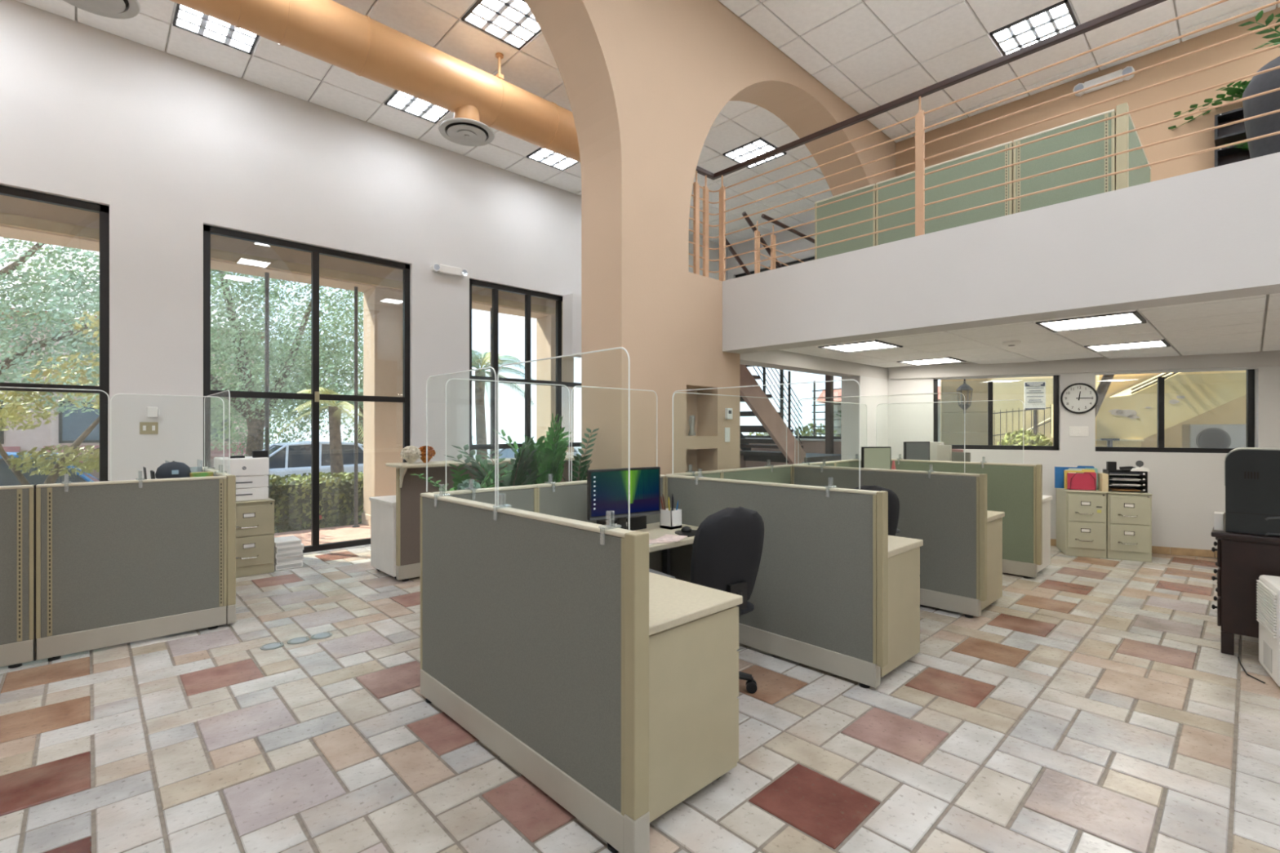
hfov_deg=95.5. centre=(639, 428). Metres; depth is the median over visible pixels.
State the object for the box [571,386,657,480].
screen
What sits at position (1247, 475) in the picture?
vent
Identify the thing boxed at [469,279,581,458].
window
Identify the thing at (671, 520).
pen cup
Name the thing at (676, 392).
screen
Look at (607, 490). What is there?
computer monitor
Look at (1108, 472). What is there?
tray
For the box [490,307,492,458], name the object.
post
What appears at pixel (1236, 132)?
wall shelf
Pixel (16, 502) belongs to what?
panel
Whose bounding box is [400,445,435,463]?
dried flowers
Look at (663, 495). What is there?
pen
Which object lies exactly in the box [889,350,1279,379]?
trim
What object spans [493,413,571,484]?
potted plant
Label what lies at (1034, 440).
shrub
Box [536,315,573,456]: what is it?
column
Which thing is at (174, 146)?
wall
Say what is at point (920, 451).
computer monitor
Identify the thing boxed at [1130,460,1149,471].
hole punch
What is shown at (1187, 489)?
wall
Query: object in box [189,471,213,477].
snack box
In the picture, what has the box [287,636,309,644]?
floor outlet
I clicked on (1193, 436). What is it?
air conditioner
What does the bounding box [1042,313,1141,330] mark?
diffuser
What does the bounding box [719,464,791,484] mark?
panel
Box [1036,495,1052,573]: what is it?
drawer pedestal
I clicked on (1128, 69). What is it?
emergency light
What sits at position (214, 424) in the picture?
tree
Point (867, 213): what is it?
panel
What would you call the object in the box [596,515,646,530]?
monitor riser
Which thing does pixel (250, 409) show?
tree
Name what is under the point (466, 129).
diffuser
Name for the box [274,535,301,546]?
paper ream
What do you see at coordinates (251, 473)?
printer
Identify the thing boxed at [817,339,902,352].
recessed light
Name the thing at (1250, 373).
window
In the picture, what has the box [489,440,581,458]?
parked car
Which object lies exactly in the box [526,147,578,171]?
recessed light
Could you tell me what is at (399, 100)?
recessed light
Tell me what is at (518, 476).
potted plant
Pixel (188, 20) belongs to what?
recessed light
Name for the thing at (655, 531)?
countertop
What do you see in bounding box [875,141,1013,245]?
panel
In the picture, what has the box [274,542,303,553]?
paper ream
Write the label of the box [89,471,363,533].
hedge
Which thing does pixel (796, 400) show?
screen
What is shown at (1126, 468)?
stapler
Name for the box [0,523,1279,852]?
floor
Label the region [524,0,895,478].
wall
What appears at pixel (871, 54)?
ceiling
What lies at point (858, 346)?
diffuser
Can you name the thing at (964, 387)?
lantern
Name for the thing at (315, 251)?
window
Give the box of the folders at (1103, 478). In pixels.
[1097,472,1108,492]
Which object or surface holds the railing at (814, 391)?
on the yard
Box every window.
[0,185,109,481]
[203,224,409,553]
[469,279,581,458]
[735,256,841,439]
[933,375,1058,450]
[1095,368,1254,453]
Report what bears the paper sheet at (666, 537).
on the countertop at (655, 531)
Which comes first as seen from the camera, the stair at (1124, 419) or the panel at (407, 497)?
the panel at (407, 497)
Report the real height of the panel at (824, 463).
1.115 m
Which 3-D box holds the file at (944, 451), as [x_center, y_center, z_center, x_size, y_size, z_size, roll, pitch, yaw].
[3.735,0.455,7.134,0.030,0.500,0.202,0,0,-17]
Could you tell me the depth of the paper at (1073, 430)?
7.14 m
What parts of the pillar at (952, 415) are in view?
corner trim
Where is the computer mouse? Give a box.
[680,526,691,532]
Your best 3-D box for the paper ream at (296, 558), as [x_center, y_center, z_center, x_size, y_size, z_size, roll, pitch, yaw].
[-3.773,1.378,6.201,0.250,0.060,0.331,0,0,-44]
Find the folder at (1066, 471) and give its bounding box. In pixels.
[1064,469,1094,488]
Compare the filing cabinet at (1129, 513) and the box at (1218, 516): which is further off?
the filing cabinet at (1129, 513)
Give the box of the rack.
[1069,472,1096,490]
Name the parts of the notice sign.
post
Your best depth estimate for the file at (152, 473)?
4.20 m
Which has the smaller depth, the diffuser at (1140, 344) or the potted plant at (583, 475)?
the potted plant at (583, 475)
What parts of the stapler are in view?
arm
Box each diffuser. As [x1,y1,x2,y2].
[62,0,140,18]
[438,104,494,146]
[824,342,895,351]
[902,358,959,364]
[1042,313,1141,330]
[1089,341,1165,351]
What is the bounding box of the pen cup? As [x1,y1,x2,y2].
[659,507,681,529]
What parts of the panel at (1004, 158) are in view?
edge post, slotted rail, edge post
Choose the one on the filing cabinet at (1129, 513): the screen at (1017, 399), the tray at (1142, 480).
the tray at (1142, 480)
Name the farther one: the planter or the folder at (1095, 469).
the folder at (1095, 469)
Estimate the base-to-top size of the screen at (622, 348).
0.692 m
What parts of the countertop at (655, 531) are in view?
support leg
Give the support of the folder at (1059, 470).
in the rack
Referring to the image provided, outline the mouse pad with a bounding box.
[675,529,697,537]
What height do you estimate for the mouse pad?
0.006 m
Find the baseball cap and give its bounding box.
[155,461,191,478]
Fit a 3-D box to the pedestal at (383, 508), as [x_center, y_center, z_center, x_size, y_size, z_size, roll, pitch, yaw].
[-2.394,1.092,5.970,0.530,0.754,0.645,0,0,-44]
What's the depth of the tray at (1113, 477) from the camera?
6.67 m
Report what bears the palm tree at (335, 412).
on the street
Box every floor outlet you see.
[260,642,284,649]
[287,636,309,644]
[311,631,332,639]
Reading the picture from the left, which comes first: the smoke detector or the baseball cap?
the baseball cap
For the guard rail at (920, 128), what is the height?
1.005 m
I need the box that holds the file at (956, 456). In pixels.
[951,451,970,462]
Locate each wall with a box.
[0,0,727,555]
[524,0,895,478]
[727,222,814,439]
[888,357,1279,558]
[895,6,1279,182]
[991,375,1096,438]
[992,417,1053,445]
[1096,373,1245,447]
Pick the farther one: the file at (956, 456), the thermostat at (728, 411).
the file at (956, 456)
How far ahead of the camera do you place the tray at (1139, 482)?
6.64 m
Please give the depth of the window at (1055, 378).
7.63 m
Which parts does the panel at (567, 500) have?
edge post, edge post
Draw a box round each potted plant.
[410,458,513,491]
[446,435,568,488]
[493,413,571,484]
[561,427,599,481]
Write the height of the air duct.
0.668 m
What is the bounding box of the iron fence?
[992,404,1051,444]
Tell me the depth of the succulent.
3.48 m
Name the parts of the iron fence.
rail, rail, post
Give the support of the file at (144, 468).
on the countertop
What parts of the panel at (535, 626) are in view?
edge post, kick plate, edge post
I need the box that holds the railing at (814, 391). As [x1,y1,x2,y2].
[811,381,841,435]
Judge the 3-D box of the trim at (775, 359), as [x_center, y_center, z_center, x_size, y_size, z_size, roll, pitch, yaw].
[2.027,-0.855,6.931,3.714,0.350,0.260,0,0,-44]
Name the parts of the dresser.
knob, knob, drawer, drawer, drawer, leg, moulding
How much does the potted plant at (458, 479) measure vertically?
0.568 m
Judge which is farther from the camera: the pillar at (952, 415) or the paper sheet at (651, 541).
the pillar at (952, 415)
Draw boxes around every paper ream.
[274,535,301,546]
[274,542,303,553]
[274,550,302,559]
[274,555,303,564]
[274,560,302,570]
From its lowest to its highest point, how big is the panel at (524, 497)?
1.115 m
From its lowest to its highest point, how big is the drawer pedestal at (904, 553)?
0.760 m
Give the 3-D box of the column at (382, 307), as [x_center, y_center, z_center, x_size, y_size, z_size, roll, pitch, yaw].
[-3.974,-0.319,9.121,0.580,3.618,0.540,0,0,-44]
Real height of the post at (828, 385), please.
2.600 m
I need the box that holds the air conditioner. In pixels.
[1182,424,1245,448]
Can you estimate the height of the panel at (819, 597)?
1.117 m
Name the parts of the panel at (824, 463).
fabric panel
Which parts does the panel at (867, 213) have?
edge post, edge post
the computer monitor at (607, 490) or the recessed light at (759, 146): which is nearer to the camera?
the computer monitor at (607, 490)
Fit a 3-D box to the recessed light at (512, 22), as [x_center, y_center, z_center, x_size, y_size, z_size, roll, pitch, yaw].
[-1.219,-3.796,5.383,0.621,0.024,0.621,0,0,-44]
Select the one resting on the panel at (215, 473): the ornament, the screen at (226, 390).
the screen at (226, 390)
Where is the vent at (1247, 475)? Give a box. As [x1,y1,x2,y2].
[1244,471,1258,479]
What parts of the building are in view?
pane, pane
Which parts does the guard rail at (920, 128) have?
post, post, post, post, handrail, rod, rod, rod, rod, rod, rod, rod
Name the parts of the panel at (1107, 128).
edge post, slotted rail, slotted rail, edge post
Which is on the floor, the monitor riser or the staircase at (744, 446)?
the staircase at (744, 446)
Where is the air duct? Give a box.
[169,0,580,162]
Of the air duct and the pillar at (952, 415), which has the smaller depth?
the air duct
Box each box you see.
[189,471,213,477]
[1106,461,1116,471]
[1213,511,1223,530]
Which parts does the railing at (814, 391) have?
post, rod, rod, rod, rod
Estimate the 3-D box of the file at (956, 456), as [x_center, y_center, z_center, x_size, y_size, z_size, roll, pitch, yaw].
[3.813,0.495,6.905,0.020,0.420,0.262,0,0,-16]
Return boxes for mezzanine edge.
[722,151,1279,354]
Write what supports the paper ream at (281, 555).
on the paper ream at (296, 558)
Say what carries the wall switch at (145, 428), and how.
attached to the wall at (174, 146)
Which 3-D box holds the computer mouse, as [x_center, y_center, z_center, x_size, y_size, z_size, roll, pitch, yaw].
[0.313,0.680,3.925,0.072,0.033,0.072,0,0,-44]
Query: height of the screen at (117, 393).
0.642 m
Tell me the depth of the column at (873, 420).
7.70 m
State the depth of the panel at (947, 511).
4.66 m
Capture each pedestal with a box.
[368,495,396,579]
[648,605,738,822]
[880,535,923,677]
[981,510,1004,609]
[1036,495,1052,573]
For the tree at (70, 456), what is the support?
on the street
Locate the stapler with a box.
[1119,466,1135,471]
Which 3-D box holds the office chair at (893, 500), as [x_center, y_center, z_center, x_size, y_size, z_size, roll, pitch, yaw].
[1.625,0.943,4.494,0.690,1.055,0.684,0,0,-9]
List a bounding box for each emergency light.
[430,262,468,277]
[1072,66,1134,96]
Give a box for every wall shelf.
[1214,107,1246,146]
[1214,142,1250,167]
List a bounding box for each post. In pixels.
[264,272,269,497]
[352,286,359,527]
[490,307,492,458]
[825,374,833,453]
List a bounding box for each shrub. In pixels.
[747,422,839,436]
[996,428,1052,445]
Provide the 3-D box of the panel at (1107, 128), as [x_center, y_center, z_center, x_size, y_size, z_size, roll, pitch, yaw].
[3.406,-1.875,4.690,0.065,1.115,0.670,0,0,-44]
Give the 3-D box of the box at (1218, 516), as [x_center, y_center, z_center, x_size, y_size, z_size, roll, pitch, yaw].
[3.890,0.625,3.905,0.120,0.110,0.045,0,0,-44]
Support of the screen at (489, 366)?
attached to the panel at (535, 626)
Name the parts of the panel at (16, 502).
kick plate, slotted rail, edge post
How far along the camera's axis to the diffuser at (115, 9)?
4.05 m
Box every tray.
[1102,469,1147,493]
[1105,469,1146,475]
[1109,475,1146,480]
[1109,480,1146,486]
[1109,485,1146,492]
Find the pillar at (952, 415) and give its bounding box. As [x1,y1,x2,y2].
[940,377,991,444]
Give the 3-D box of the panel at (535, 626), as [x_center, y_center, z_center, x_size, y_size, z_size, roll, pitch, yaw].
[-0.586,0.911,2.570,0.074,1.117,1.725,0,0,-44]
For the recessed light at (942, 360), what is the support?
in the ceiling at (1248, 324)
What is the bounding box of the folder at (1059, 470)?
[1054,466,1094,488]
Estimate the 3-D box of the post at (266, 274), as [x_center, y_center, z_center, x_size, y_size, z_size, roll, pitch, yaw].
[-5.114,-0.319,7.969,0.097,3.618,0.097,0,0,-44]
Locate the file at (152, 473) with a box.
[150,470,155,479]
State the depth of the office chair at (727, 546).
2.99 m
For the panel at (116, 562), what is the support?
on the floor
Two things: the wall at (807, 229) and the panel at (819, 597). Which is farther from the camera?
the wall at (807, 229)
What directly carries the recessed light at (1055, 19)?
in the ceiling at (871, 54)
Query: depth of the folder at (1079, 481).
6.74 m
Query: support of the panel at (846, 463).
on the floor
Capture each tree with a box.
[0,237,99,417]
[0,238,363,456]
[0,311,99,484]
[210,288,363,456]
[271,386,363,475]
[471,349,536,459]
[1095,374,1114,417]
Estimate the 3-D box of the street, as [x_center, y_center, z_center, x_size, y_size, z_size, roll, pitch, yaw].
[-16.697,2.230,32.102,100.000,0.280,50.450,0,0,-44]
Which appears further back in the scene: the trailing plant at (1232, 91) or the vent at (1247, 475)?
the trailing plant at (1232, 91)
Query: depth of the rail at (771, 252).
6.99 m
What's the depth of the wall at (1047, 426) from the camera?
12.08 m
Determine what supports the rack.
on the filing cabinet at (1081, 514)
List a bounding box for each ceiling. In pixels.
[15,0,1279,244]
[778,293,1279,367]
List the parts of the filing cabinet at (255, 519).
handle, handle, drawer, drawer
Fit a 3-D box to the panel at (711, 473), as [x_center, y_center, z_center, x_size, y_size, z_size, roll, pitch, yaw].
[0.443,0.912,4.696,0.630,1.115,0.062,0,0,-44]
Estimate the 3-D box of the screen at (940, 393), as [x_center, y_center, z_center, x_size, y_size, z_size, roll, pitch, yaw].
[2.037,0.063,5.086,0.080,0.692,1.476,0,0,-44]
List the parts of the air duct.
hanger rod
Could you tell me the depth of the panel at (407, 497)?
5.61 m
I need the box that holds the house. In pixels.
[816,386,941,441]
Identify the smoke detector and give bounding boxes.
[1002,340,1021,346]
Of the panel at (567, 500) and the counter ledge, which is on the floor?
the panel at (567, 500)
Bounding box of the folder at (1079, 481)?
[1066,471,1096,490]
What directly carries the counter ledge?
on the panel at (566, 473)
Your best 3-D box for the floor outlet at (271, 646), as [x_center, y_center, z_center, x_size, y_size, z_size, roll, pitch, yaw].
[-2.477,1.466,3.912,0.136,0.005,0.136,0,0,-44]
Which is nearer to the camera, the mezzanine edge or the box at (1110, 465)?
the mezzanine edge
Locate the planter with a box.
[1238,9,1279,159]
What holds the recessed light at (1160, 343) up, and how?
in the ceiling at (1248, 324)
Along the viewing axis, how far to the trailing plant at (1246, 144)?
5.30 m
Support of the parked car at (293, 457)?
on the street
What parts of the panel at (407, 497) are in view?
edge post, kick plate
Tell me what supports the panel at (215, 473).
on the floor
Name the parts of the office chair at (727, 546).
backrest, seat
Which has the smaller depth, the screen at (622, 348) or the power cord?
the screen at (622, 348)
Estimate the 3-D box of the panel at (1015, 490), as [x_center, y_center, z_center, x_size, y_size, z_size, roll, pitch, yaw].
[3.304,0.911,6.221,0.068,1.117,1.670,0,0,-44]
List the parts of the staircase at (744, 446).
post, rod, rod, rod, rod, rod, rod, post, rod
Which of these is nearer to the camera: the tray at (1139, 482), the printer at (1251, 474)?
the printer at (1251, 474)
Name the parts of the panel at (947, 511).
edge post, kick plate, edge post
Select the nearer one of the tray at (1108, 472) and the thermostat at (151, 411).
the thermostat at (151, 411)
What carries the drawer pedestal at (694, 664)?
on the floor
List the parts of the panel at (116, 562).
edge post, slotted rail, kick plate, slotted rail, edge post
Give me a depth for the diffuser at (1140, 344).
5.94 m
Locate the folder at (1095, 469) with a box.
[1067,467,1097,489]
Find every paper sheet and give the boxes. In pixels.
[648,538,673,543]
[655,533,687,541]
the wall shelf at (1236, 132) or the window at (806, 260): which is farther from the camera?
the window at (806, 260)
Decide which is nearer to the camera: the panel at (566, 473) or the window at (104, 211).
the window at (104, 211)
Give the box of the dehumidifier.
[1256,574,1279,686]
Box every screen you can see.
[0,386,109,483]
[110,393,224,479]
[204,390,230,474]
[426,366,496,504]
[445,377,569,490]
[497,346,630,529]
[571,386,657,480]
[672,379,860,488]
[673,391,786,464]
[795,400,866,459]
[798,392,964,472]
[876,399,1023,463]
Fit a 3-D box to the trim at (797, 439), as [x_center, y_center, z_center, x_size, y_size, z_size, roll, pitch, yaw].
[3.012,0.214,10.666,0.339,0.029,3.800,0,0,-44]
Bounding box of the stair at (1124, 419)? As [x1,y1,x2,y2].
[1051,370,1245,447]
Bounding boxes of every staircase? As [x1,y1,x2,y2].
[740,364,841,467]
[740,366,803,467]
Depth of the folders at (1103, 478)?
6.57 m
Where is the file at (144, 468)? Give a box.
[142,466,146,479]
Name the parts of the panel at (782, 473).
edge post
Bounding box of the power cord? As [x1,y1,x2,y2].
[1237,656,1265,683]
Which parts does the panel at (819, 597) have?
edge post, kick plate, edge post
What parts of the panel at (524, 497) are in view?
fabric panel, edge post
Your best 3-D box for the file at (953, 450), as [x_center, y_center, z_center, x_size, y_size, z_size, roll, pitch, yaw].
[3.847,0.480,7.103,0.020,0.450,0.242,0,0,-16]
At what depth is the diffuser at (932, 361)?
7.33 m
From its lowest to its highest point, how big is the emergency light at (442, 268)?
0.110 m
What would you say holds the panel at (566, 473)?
on the floor
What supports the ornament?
on the countertop
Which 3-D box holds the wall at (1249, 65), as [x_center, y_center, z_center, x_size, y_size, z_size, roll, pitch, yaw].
[5.517,-2.605,5.626,0.150,2.570,6.960,0,0,-44]
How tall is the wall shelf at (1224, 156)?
0.230 m
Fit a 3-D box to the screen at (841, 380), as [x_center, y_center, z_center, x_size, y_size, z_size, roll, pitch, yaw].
[0.754,0.063,3.867,0.080,0.692,1.476,0,0,-44]
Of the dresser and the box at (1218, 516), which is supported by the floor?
the dresser
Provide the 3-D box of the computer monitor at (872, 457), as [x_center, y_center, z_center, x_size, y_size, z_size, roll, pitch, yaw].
[2.597,0.455,6.387,0.298,0.500,0.250,0,0,24]
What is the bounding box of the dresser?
[1211,512,1279,654]
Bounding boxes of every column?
[361,287,402,525]
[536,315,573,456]
[841,375,888,460]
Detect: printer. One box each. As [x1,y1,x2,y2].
[213,450,269,501]
[1224,447,1279,536]
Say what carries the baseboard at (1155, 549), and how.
attached to the wall at (1187, 489)
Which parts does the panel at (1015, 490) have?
kick plate, edge post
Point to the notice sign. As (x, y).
(1034, 392)
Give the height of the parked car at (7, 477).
1.679 m
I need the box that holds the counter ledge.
[385,455,576,488]
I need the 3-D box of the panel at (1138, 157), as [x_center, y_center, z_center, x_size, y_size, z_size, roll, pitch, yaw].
[4.198,-1.885,4.925,1.530,1.135,0.066,0,0,-44]
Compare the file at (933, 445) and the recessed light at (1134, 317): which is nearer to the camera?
the recessed light at (1134, 317)
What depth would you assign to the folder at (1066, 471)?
6.80 m
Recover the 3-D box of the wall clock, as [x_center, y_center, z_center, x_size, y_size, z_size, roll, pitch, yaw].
[5.388,-0.365,7.133,0.374,0.374,0.040,0,0,26]
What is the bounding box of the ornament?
[891,460,895,469]
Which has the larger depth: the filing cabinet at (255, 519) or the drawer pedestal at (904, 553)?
the filing cabinet at (255, 519)
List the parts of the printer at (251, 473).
paper drawer, paper drawer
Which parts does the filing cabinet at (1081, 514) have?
drawer, drawer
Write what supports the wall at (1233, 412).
on the yard
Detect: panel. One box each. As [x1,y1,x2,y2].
[0,484,33,668]
[33,475,235,661]
[200,466,231,475]
[395,463,506,581]
[420,492,649,852]
[431,484,537,512]
[506,459,581,482]
[533,474,665,572]
[665,470,722,478]
[665,474,888,688]
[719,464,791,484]
[791,461,835,484]
[792,464,986,617]
[814,183,875,259]
[834,458,861,467]
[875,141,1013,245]
[891,458,1042,578]
[1013,109,1115,213]
[1115,102,1151,190]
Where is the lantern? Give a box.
[955,378,973,413]
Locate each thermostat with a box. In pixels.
[146,407,159,417]
[724,408,732,419]
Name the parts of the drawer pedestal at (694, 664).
drawer, drawer, drawer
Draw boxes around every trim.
[562,293,581,357]
[740,350,888,379]
[740,440,841,453]
[762,438,841,441]
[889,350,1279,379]
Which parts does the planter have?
pot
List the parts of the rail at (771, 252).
handrail, post, handrail, post, rod, rod, handrail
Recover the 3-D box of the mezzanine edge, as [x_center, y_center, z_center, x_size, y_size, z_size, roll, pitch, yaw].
[3.066,-1.002,2.960,0.276,0.629,6.470,0,0,-44]
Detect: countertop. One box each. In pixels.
[634,522,698,575]
[648,572,742,635]
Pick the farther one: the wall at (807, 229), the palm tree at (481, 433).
the palm tree at (481, 433)
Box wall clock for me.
[1060,382,1097,413]
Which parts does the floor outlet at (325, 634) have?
lid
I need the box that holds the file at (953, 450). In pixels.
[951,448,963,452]
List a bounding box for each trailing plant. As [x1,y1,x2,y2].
[1168,80,1250,130]
[1225,142,1248,150]
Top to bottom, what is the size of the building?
6.300 m
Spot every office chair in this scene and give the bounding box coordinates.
[648,506,764,693]
[853,484,900,536]
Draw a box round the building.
[0,307,262,478]
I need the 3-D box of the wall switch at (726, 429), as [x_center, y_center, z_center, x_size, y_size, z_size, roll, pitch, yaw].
[0.791,0.060,5.252,0.070,0.130,0.012,0,0,-44]
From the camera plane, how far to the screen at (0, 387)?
3.87 m
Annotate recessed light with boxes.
[173,3,259,54]
[384,89,449,123]
[461,0,541,50]
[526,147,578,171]
[722,137,786,168]
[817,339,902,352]
[896,356,966,365]
[989,0,1078,55]
[1035,310,1146,332]
[1084,338,1169,352]
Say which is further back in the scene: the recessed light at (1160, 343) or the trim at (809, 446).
the trim at (809, 446)
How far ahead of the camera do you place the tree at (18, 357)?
13.74 m
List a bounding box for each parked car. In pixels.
[0,452,99,486]
[262,440,363,482]
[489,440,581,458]
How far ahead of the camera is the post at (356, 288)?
8.74 m
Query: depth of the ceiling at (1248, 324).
5.49 m
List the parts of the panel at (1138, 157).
fabric panel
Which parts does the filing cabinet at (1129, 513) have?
handle, handle, drawer, drawer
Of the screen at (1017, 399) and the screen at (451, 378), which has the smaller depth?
the screen at (451, 378)
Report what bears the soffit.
on the column
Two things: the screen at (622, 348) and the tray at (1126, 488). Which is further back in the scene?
the tray at (1126, 488)
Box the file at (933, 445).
[929,441,943,460]
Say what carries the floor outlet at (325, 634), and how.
on the floor
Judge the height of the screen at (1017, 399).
0.692 m
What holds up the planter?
on the floor
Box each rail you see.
[688,0,1279,280]
[725,211,814,275]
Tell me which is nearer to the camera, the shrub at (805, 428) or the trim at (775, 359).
the trim at (775, 359)
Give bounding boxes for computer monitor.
[586,466,660,529]
[861,446,891,469]
[903,441,929,460]
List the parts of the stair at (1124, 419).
handrail, handrail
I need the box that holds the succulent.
[456,479,481,490]
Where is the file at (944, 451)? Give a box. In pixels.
[937,444,951,461]
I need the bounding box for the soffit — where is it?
[0,195,562,319]
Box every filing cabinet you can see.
[235,497,275,577]
[1056,488,1106,558]
[1106,490,1152,562]
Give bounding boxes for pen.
[662,494,666,510]
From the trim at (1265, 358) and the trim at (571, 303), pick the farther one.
the trim at (571, 303)
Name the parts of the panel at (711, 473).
fabric panel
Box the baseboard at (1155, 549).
[1050,538,1217,558]
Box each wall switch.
[139,422,158,434]
[724,427,729,441]
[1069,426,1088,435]
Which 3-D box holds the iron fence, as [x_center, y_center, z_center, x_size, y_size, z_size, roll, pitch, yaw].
[8.120,0.464,12.052,1.835,2.012,0.060,0,0,26]
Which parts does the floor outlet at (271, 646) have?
lid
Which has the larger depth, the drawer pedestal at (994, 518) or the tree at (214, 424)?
the tree at (214, 424)
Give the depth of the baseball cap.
4.33 m
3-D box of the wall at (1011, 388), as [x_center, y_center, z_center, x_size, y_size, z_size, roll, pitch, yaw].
[8.662,-0.630,12.563,3.290,4.200,0.200,0,0,26]
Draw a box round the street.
[97,446,581,479]
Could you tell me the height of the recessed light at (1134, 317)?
0.024 m
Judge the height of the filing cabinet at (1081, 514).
0.749 m
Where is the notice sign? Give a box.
[1024,381,1045,435]
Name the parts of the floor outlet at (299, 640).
lid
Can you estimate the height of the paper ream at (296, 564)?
0.060 m

